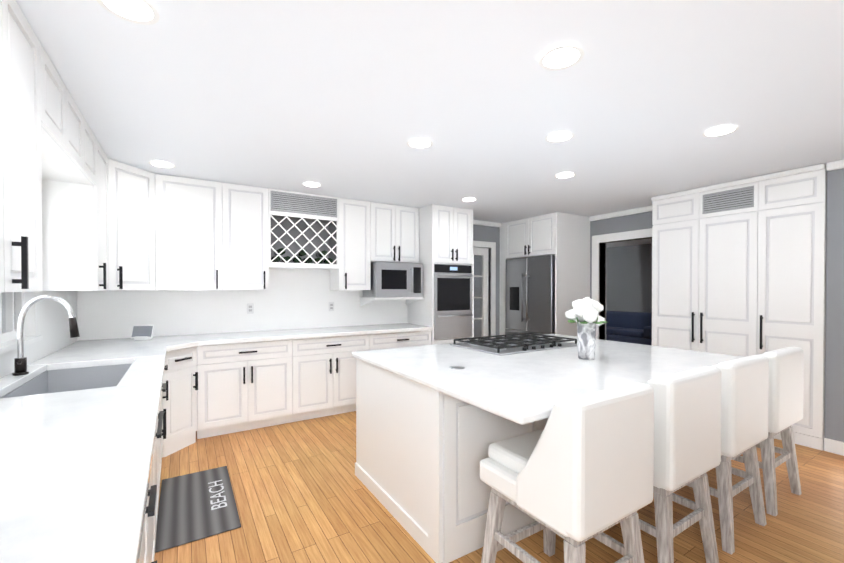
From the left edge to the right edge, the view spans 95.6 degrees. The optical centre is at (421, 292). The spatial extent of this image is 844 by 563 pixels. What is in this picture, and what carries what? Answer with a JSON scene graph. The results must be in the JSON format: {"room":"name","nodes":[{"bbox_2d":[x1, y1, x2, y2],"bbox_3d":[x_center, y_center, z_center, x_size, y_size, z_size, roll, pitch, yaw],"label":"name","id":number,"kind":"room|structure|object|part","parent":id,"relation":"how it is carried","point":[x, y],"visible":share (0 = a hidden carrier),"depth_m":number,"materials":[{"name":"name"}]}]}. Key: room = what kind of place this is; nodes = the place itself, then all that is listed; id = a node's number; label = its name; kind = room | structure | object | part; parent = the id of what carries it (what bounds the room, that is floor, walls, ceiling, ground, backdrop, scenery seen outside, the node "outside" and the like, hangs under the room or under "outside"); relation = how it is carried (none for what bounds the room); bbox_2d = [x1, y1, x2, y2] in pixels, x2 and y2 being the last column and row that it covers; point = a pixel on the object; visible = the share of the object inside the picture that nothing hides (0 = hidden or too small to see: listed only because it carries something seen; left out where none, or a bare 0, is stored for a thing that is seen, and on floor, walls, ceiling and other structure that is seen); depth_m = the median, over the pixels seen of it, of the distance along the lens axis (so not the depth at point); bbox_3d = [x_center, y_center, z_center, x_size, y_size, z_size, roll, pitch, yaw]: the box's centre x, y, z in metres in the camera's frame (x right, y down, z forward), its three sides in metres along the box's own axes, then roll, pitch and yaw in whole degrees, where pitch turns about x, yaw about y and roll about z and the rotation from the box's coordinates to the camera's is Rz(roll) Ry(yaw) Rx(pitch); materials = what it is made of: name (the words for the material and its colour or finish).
{"room":"kitchen","nodes":[
{"label":"kitchen","id":0,"kind":"room"},
{"bbox_2d":[0,291,76,397],"bbox_3d":[-1.538,0.149,0.754,0.150,2.460,6.680,0,1,-32],"label":"wall","id":1,"kind":"structure","parent":0,"point":[47,319],"depth_m":2.68,"materials":[{"name":"white paint"}]},
{"bbox_2d":[0,0,19,292],"bbox_3d":[-1.478,-0.540,1.091,0.307,1.081,0.435,0,1,-32],"label":"upper cabinet","id":2,"kind":"object","parent":1,"relation":"attached to","point":[9,246],"depth_m":1.35,"materials":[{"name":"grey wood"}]},
{"bbox_2d":[0,292,42,354],"bbox_3d":[-2.279,-0.182,2.009,0.140,1.000,1.200,0,1,-32],"label":"kitchen window","id":3,"kind":"structure","parent":1,"relation":"in","point":[11,305],"depth_m":2.31,"materials":[{"name":"white"}]},
{"bbox_2d":[16,2,47,291],"bbox_3d":[-1.659,-0.542,1.381,0.307,1.081,0.478,0,1,-32],"label":"upper cabinet","id":4,"kind":"object","parent":1,"relation":"attached to","point":[31,130],"depth_m":1.56,"materials":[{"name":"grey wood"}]},
{"bbox_2d":[44,50,71,155],"bbox_3d":[-1.908,-0.919,1.778,0.307,0.336,0.467,0,1,-32],"label":"upper cabinet","id":5,"kind":"object","parent":1,"relation":"attached to","point":[57,98],"depth_m":1.90,"materials":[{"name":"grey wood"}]},
{"bbox_2d":[48,98,87,175],"bbox_3d":[-2.109,-0.922,2.102,0.307,0.336,0.525,0,1,-32],"label":"upper cabinet","id":6,"kind":"object","parent":1,"relation":"attached to","point":[77,163],"depth_m":2.29,"materials":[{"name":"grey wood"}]},
{"bbox_2d":[48,125,99,187],"bbox_3d":[-2.311,-0.925,2.426,0.307,0.336,0.468,0,1,-32],"label":"upper cabinet","id":7,"kind":"object","parent":1,"relation":"attached to","point":[92,180],"depth_m":2.60,"materials":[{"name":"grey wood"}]},
{"bbox_2d":[48,146,115,290],"bbox_3d":[-2.561,-0.556,2.870,0.347,1.081,0.544,0,1,-32],"label":"upper cabinet","id":8,"kind":"object","parent":1,"relation":"attached to","point":[80,210],"depth_m":2.67,"materials":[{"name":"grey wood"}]},
{"bbox_2d":[77,224,499,340],"bbox_3d":[-0.676,0.108,5.134,5.940,2.460,0.150,0,1,-32],"label":"wall","id":9,"kind":"structure","parent":0,"point":[295,298],"depth_m":4.25,"materials":[{"name":"white paint"}]},
{"bbox_2d":[116,161,163,290],"bbox_3d":[-2.524,-0.561,3.333,0.428,1.081,0.428,0,1,-32],"label":"upper cabinet","id":10,"kind":"object","parent":9,"relation":"attached to","point":[139,192],"depth_m":3.39,"materials":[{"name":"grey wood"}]},
{"bbox_2d":[164,175,231,289],"bbox_3d":[-2.307,-0.565,3.806,0.662,1.081,0.368,0,1,-32],"label":"upper cabinet","id":11,"kind":"object","parent":9,"relation":"attached to","point":[197,212],"depth_m":3.72,"materials":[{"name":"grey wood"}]},
{"bbox_2d":[247,303,253,313],"bbox_3d":[-1.917,0.176,4.270,0.070,0.114,0.007,0,1,-32],"label":"electrical outlet","id":12,"kind":"object","parent":9,"relation":"attached to","point":[250,308],"depth_m":4.27,"materials":[{"name":"white plastic"}]},
{"bbox_2d":[232,184,271,289],"bbox_3d":[-1.914,-0.567,4.074,0.519,1.081,0.328,0,1,-32],"label":"upper cabinet","id":13,"kind":"object","parent":9,"relation":"attached to","point":[251,205],"depth_m":3.97,"materials":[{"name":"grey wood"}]},
{"bbox_2d":[271,191,336,216],"bbox_3d":[-1.305,-0.982,4.270,0.734,0.216,0.015,0,1,-32],"label":"vent grille","id":14,"kind":"object","parent":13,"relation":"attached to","point":[291,203],"depth_m":4.25,"materials":[{"name":"grey metal"}]},
{"bbox_2d":[329,302,333,310],"bbox_3d":[-1.127,0.172,4.761,0.070,0.114,0.007,0,1,-32],"label":"electrical outlet","id":15,"kind":"object","parent":9,"relation":"attached to","point":[331,304],"depth_m":4.76,"materials":[{"name":"white plastic"}]},
{"bbox_2d":[328,197,375,291],"bbox_3d":[-0.870,-0.574,4.722,0.483,1.081,0.328,0,1,-32],"label":"upper cabinet","id":16,"kind":"object","parent":9,"relation":"attached to","point":[351,223],"depth_m":4.57,"materials":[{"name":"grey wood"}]},
{"bbox_2d":[360,256,423,299],"bbox_3d":[-0.378,-0.196,4.945,0.661,0.503,0.416,0,1,-32],"label":"upper cabinet","id":17,"kind":"object","parent":9,"relation":"attached to","point":[393,277],"depth_m":4.77,"materials":[{"name":"grey wood"}]},
{"bbox_2d":[363,262,422,297],"bbox_3d":[-0.366,-0.160,4.926,0.660,0.430,0.461,0,1,-32],"label":"microwave","id":18,"kind":"object","parent":17,"relation":"in","point":[387,279],"depth_m":4.75,"materials":[{"name":"silver metal"}]},
{"bbox_2d":[376,203,418,255],"bbox_3d":[-0.419,-0.754,5.001,0.695,0.726,0.328,0,1,-32],"label":"upper cabinet","id":19,"kind":"object","parent":9,"relation":"attached to","point":[397,227],"depth_m":4.87,"materials":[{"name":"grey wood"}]},
{"bbox_2d":[473,247,488,339],"bbox_3d":[0.745,0.304,6.013,0.754,2.042,0.040,0,1,-32],"label":"glass door","id":20,"kind":"structure","parent":9,"relation":"attached to","point":[480,292],"depth_m":6.12,"materials":[{"name":"white"}]},
{"bbox_3d":[0.745,0.245,6.012,0.540,1.690,0.005,0,1,-32],"label":"glass","id":21,"kind":"part","parent":20,"relation":"part of","materials":[{"name":"white"}]},
{"bbox_2d":[473,220,500,337],"bbox_3d":[0.781,0.101,6.023,1.055,2.459,0.213,0,1,-32],"label":"trim","id":22,"kind":"structure","parent":9,"relation":"attached to","point":[480,244],"depth_m":6.15,"materials":[{"name":"white wood"}]},
{"bbox_2d":[16,0,843,247],"bbox_3d":[2.151,-1.165,4.430,10.310,0.100,9.050,0,1,-32],"label":"ceiling","id":23,"kind":"structure","parent":0,"point":[347,99],"depth_m":2.10,"materials":[{"name":"white paint"}]},
{"bbox_2d":[97,0,159,24],"bbox_3d":[-1.109,-1.081,1.444,0.195,0.003,0.195,0,1,13],"label":"recessed light","id":24,"kind":"object","parent":23,"relation":"in","point":[142,12],"depth_m":1.47,"materials":[{"name":"white plastic"}]},
{"bbox_2d":[148,161,175,167],"bbox_3d":[-2.227,-1.098,3.281,0.195,0.003,0.195,0,1,13],"label":"recessed light","id":25,"kind":"object","parent":23,"relation":"in","point":[155,163],"depth_m":3.28,"materials":[{"name":"white plastic"}]},
{"bbox_2d":[302,182,321,187],"bbox_3d":[-1.128,-1.104,3.917,0.195,0.003,0.195,0,1,13],"label":"recessed light","id":26,"kind":"object","parent":23,"relation":"in","point":[313,185],"depth_m":3.93,"materials":[{"name":"white plastic"}]},
{"bbox_2d":[407,139,432,148],"bbox_3d":[-0.014,-1.094,2.808,0.195,0.003,0.195,0,1,13],"label":"recessed light","id":27,"kind":"object","parent":23,"relation":"in","point":[419,143],"depth_m":2.80,"materials":[{"name":"white plastic"}]},
{"bbox_2d":[461,198,476,201],"bbox_3d":[0.563,-1.110,4.568,0.195,0.003,0.195,0,1,13],"label":"recessed light","id":28,"kind":"object","parent":23,"relation":"in","point":[465,199],"depth_m":4.56,"materials":[{"name":"white plastic"}]},
{"bbox_2d":[545,132,574,142],"bbox_3d":[0.967,-1.093,2.688,0.195,0.003,0.195,0,1,13],"label":"recessed light","id":29,"kind":"object","parent":23,"relation":"in","point":[559,136],"depth_m":2.69,"materials":[{"name":"white plastic"}]},
{"bbox_2d":[539,45,583,70],"bbox_3d":[0.644,-1.084,1.769,0.195,0.003,0.195,0,1,13],"label":"recessed light","id":30,"kind":"object","parent":23,"relation":"in","point":[556,58],"depth_m":1.76,"materials":[{"name":"white plastic"}]},
{"bbox_2d":[554,173,575,178],"bbox_3d":[1.345,-1.101,3.595,0.195,0.003,0.195,0,1,13],"label":"recessed light","id":31,"kind":"object","parent":23,"relation":"in","point":[563,175],"depth_m":3.59,"materials":[{"name":"white plastic"}]},
{"bbox_2d":[702,125,738,136],"bbox_3d":[2.018,-1.092,2.588,0.195,0.003,0.195,0,1,13],"label":"recessed light","id":32,"kind":"object","parent":23,"relation":"in","point":[722,130],"depth_m":2.59,"materials":[{"name":"white plastic"}]},
{"bbox_2d":[154,411,843,562],"bbox_3d":[2.199,1.393,4.660,10.610,0.100,9.350,0,1,-32],"label":"floor","id":33,"kind":"structure","parent":0,"point":[302,493],"depth_m":2.35,"materials":[{"name":"brown wood"}]},
{"bbox_2d":[20,359,171,390],"bbox_3d":[-2.259,0.923,2.760,0.705,0.874,0.573,0,1,-32],"label":"base cabinet","id":34,"kind":"object","parent":33,"relation":"on","point":[148,370],"depth_m":2.47,"materials":[{"name":"white"}]},
{"bbox_2d":[12,295,79,375],"bbox_3d":[-2.113,0.232,2.148,0.280,0.438,0.110,0,1,-32],"label":"faucet","id":35,"kind":"object","parent":34,"relation":"on","point":[20,364],"visible":1,"depth_m":2.12,"materials":[{"name":"silver metal"}]},
{"bbox_2d":[172,359,207,453],"bbox_3d":[-2.490,0.917,3.372,0.985,0.874,0.935,0,1,-32],"label":"base cabinet","id":36,"kind":"object","parent":33,"relation":"on","point":[191,375],"depth_m":3.40,"materials":[{"name":"white wood"}]},
{"bbox_2d":[155,466,240,552],"bbox_3d":[-1.465,1.357,2.494,0.420,0.009,0.900,0,1,-32],"label":"mat","id":37,"kind":"object","parent":33,"relation":"on","point":[195,506],"visible":0.98,"depth_m":2.40,"materials":[{"name":"grey woven fabric"},{"name":"rubber"}]},
{"bbox_2d":[208,351,299,436],"bbox_3d":[-1.833,0.912,3.937,0.952,0.874,0.668,0,1,-32],"label":"base cabinet","id":38,"kind":"object","parent":33,"relation":"on","point":[246,392],"depth_m":3.72,"materials":[{"name":"white wood"}]},
{"bbox_2d":[0,379,175,562],"bbox_3d":[-0.606,0.489,0.159,0.798,0.040,3.820,0,1,-32],"label":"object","id":39,"kind":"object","parent":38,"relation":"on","point":[80,471],"depth_m":1.03,"materials":[{"name":"white stone"}]},
{"bbox_2d":[2,364,131,397],"bbox_3d":[-1.922,0.579,2.132,0.450,0.175,0.920,0,1,-32],"label":"sink","id":40,"kind":"object","parent":39,"relation":"in","point":[55,379],"depth_m":2.46,"materials":[{"name":"silver metal"}]},
{"bbox_2d":[27,323,432,370],"bbox_3d":[-1.323,0.455,3.844,3.470,0.040,1.357,0,1,-32],"label":"countertop","id":41,"kind":"structure","parent":38,"relation":"on","point":[80,353],"depth_m":3.64,"materials":[{"name":"white stone"}]},
{"bbox_2d":[130,325,154,339],"bbox_3d":[-2.588,0.368,3.546,0.190,0.138,0.070,0,1,-7],"label":"smart display","id":42,"kind":"object","parent":41,"relation":"on","point":[142,332],"visible":0.96,"depth_m":3.54,"materials":[{"name":"white plastic"}]},
{"bbox_2d":[300,343,375,420],"bbox_3d":[-1.127,0.908,4.400,0.965,0.874,0.627,0,1,-32],"label":"base cabinet","id":43,"kind":"object","parent":33,"relation":"on","point":[327,374],"depth_m":4.11,"materials":[{"name":"white wood"}]},
{"bbox_2d":[376,339,430,349],"bbox_3d":[-0.430,0.904,4.833,0.907,0.874,0.627,0,1,-32],"label":"base cabinet","id":44,"kind":"object","parent":33,"relation":"on","point":[411,342],"depth_m":4.61,"materials":[{"name":"white wood"}]},
{"bbox_2d":[408,204,472,344],"bbox_3d":[0.263,0.110,5.215,0.660,2.456,0.698,0,1,-32],"label":"tall cabinet","id":45,"kind":"object","parent":33,"relation":"on","point":[443,308],"visible":0.71,"depth_m":4.95,"materials":[{"name":"white wood"}]},
{"bbox_3d":[0.406,-0.065,4.984,0.596,0.590,0.045,0,1,-32],"label":"glass","id":46,"kind":"part","parent":45,"relation":"part of","materials":[{"name":"black glass"}]},
{"bbox_2d":[354,357,546,562],"bbox_3d":[0.724,0.922,2.992,2.228,0.874,1.178,0,1,-32],"label":"kitchen island","id":47,"kind":"object","parent":33,"relation":"on","point":[434,422],"depth_m":2.08,"materials":[{"name":"white painted wood"},{"name":"white quartz"}]},
{"bbox_2d":[352,333,742,428],"bbox_3d":[0.880,0.466,2.748,2.260,0.040,1.710,0,1,-32],"label":"island countertop","id":48,"kind":"structure","parent":47,"relation":"on","point":[518,380],"depth_m":2.30,"materials":[{"name":"white stone"}]},
{"bbox_2d":[450,333,577,368],"bbox_3d":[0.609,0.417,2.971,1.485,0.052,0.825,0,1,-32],"label":"cooktop","id":49,"kind":"object","parent":48,"relation":"in","point":[485,351],"depth_m":2.89,"materials":[{"name":"black metal"}]},
{"bbox_2d":[565,297,607,359],"bbox_3d":[1.129,0.237,2.609,0.284,0.417,0.269,0,1,-32],"label":"vase","id":50,"kind":"object","parent":48,"relation":"on","point":[583,313],"visible":1,"depth_m":2.55,"materials":[{"name":"white petals"},{"name":"clear glass"},{"name":"green leaves"}]},
{"bbox_2d":[499,212,589,336],"bbox_3d":[1.842,0.103,5.944,0.843,2.456,1.127,0,1,-32],"label":"cabinet","id":51,"kind":"object","parent":33,"relation":"on","point":[544,271],"visible":0.77,"depth_m":5.56,"materials":[{"name":"white wood"}]},
{"bbox_2d":[480,382,653,562],"bbox_3d":[0.608,0.873,1.674,0.500,0.995,0.545,0,1,-32],"label":"stool","id":52,"kind":"object","parent":33,"relation":"on","point":[576,473],"visible":1,"depth_m":1.45,"materials":[{"name":"white leather"}]},
{"bbox_2d":[606,310,651,345],"bbox_3d":[4.393,0.859,8.286,0.950,0.860,1.700,0,1,-32],"label":"sofa","id":53,"kind":"object","parent":33,"relation":"on","point":[629,327],"visible":0.29,"depth_m":8.09,"materials":[{"name":"blue fabric"}]},
{"bbox_2d":[639,366,720,562],"bbox_3d":[1.146,0.870,2.008,0.500,0.995,0.545,0,1,-32],"label":"stool","id":54,"kind":"object","parent":33,"relation":"on","point":[687,427],"visible":0.56,"depth_m":1.73,"materials":[{"name":"white leather"}]},
{"bbox_2d":[686,355,768,554],"bbox_3d":[1.684,0.867,2.343,0.500,0.995,0.545,0,1,-32],"label":"stool","id":55,"kind":"object","parent":33,"relation":"on","point":[744,403],"visible":0.58,"depth_m":2.06,"materials":[{"name":"white leather"}]},
{"bbox_2d":[651,164,826,450],"bbox_3d":[3.249,0.121,3.989,0.516,2.456,1.421,0,1,-32],"label":"pantry","id":56,"kind":"object","parent":33,"relation":"on","point":[738,267],"visible":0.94,"depth_m":3.70,"materials":[{"name":"white wood"}]},
{"bbox_2d":[702,186,753,213],"bbox_3d":[3.079,-0.927,3.856,0.015,0.205,0.430,0,1,-32],"label":"vent grille","id":57,"kind":"object","parent":56,"relation":"attached to","point":[733,199],"depth_m":3.84,"materials":[{"name":"grey metal"}]},
{"bbox_2d":[732,346,803,516],"bbox_3d":[2.222,0.864,2.677,0.500,0.995,0.545,0,1,-32],"label":"stool","id":58,"kind":"object","parent":33,"relation":"on","point":[785,390],"visible":0.35,"depth_m":2.40,"materials":[{"name":"white leather"}]},
{"bbox_2d":[590,211,652,339],"bbox_3d":[2.931,0.109,5.119,0.170,2.460,3.985,0,1,-32],"label":"wall","id":59,"kind":"structure","parent":0,"point":[639,221],"depth_m":5.36,"materials":[{"name":"grey paint"}]},
{"bbox_2d":[589,205,651,339],"bbox_3d":[2.900,0.109,5.163,0.213,2.459,1.305,0,1,-32],"label":"trim","id":60,"kind":"structure","parent":59,"relation":"attached to","point":[597,240],"depth_m":5.56,"materials":[{"name":"white wood"}]},
{"bbox_2d":[606,243,651,312],"bbox_3d":[5.972,0.080,8.201,0.150,2.460,7.000,0,1,-32],"label":"wall","id":61,"kind":"structure","parent":0,"point":[628,278],"depth_m":9.42,"materials":[{"name":"grey paint"}]},
{"bbox_2d":[824,168,843,441],"bbox_3d":[4.273,0.137,2.108,0.150,2.460,2.845,0,1,-32],"label":"wall","id":62,"kind":"structure","parent":0,"point":[834,378],"depth_m":3.23,"materials":[{"name":"grey paint"}]},
{"bbox_2d":[824,159,843,455],"bbox_3d":[4.150,0.137,2.120,0.045,2.459,2.693,0,1,-32],"label":"trim","id":63,"kind":"structure","parent":62,"relation":"attached to","point":[834,446],"depth_m":3.22,"materials":[{"name":"white wood"}]}
]}

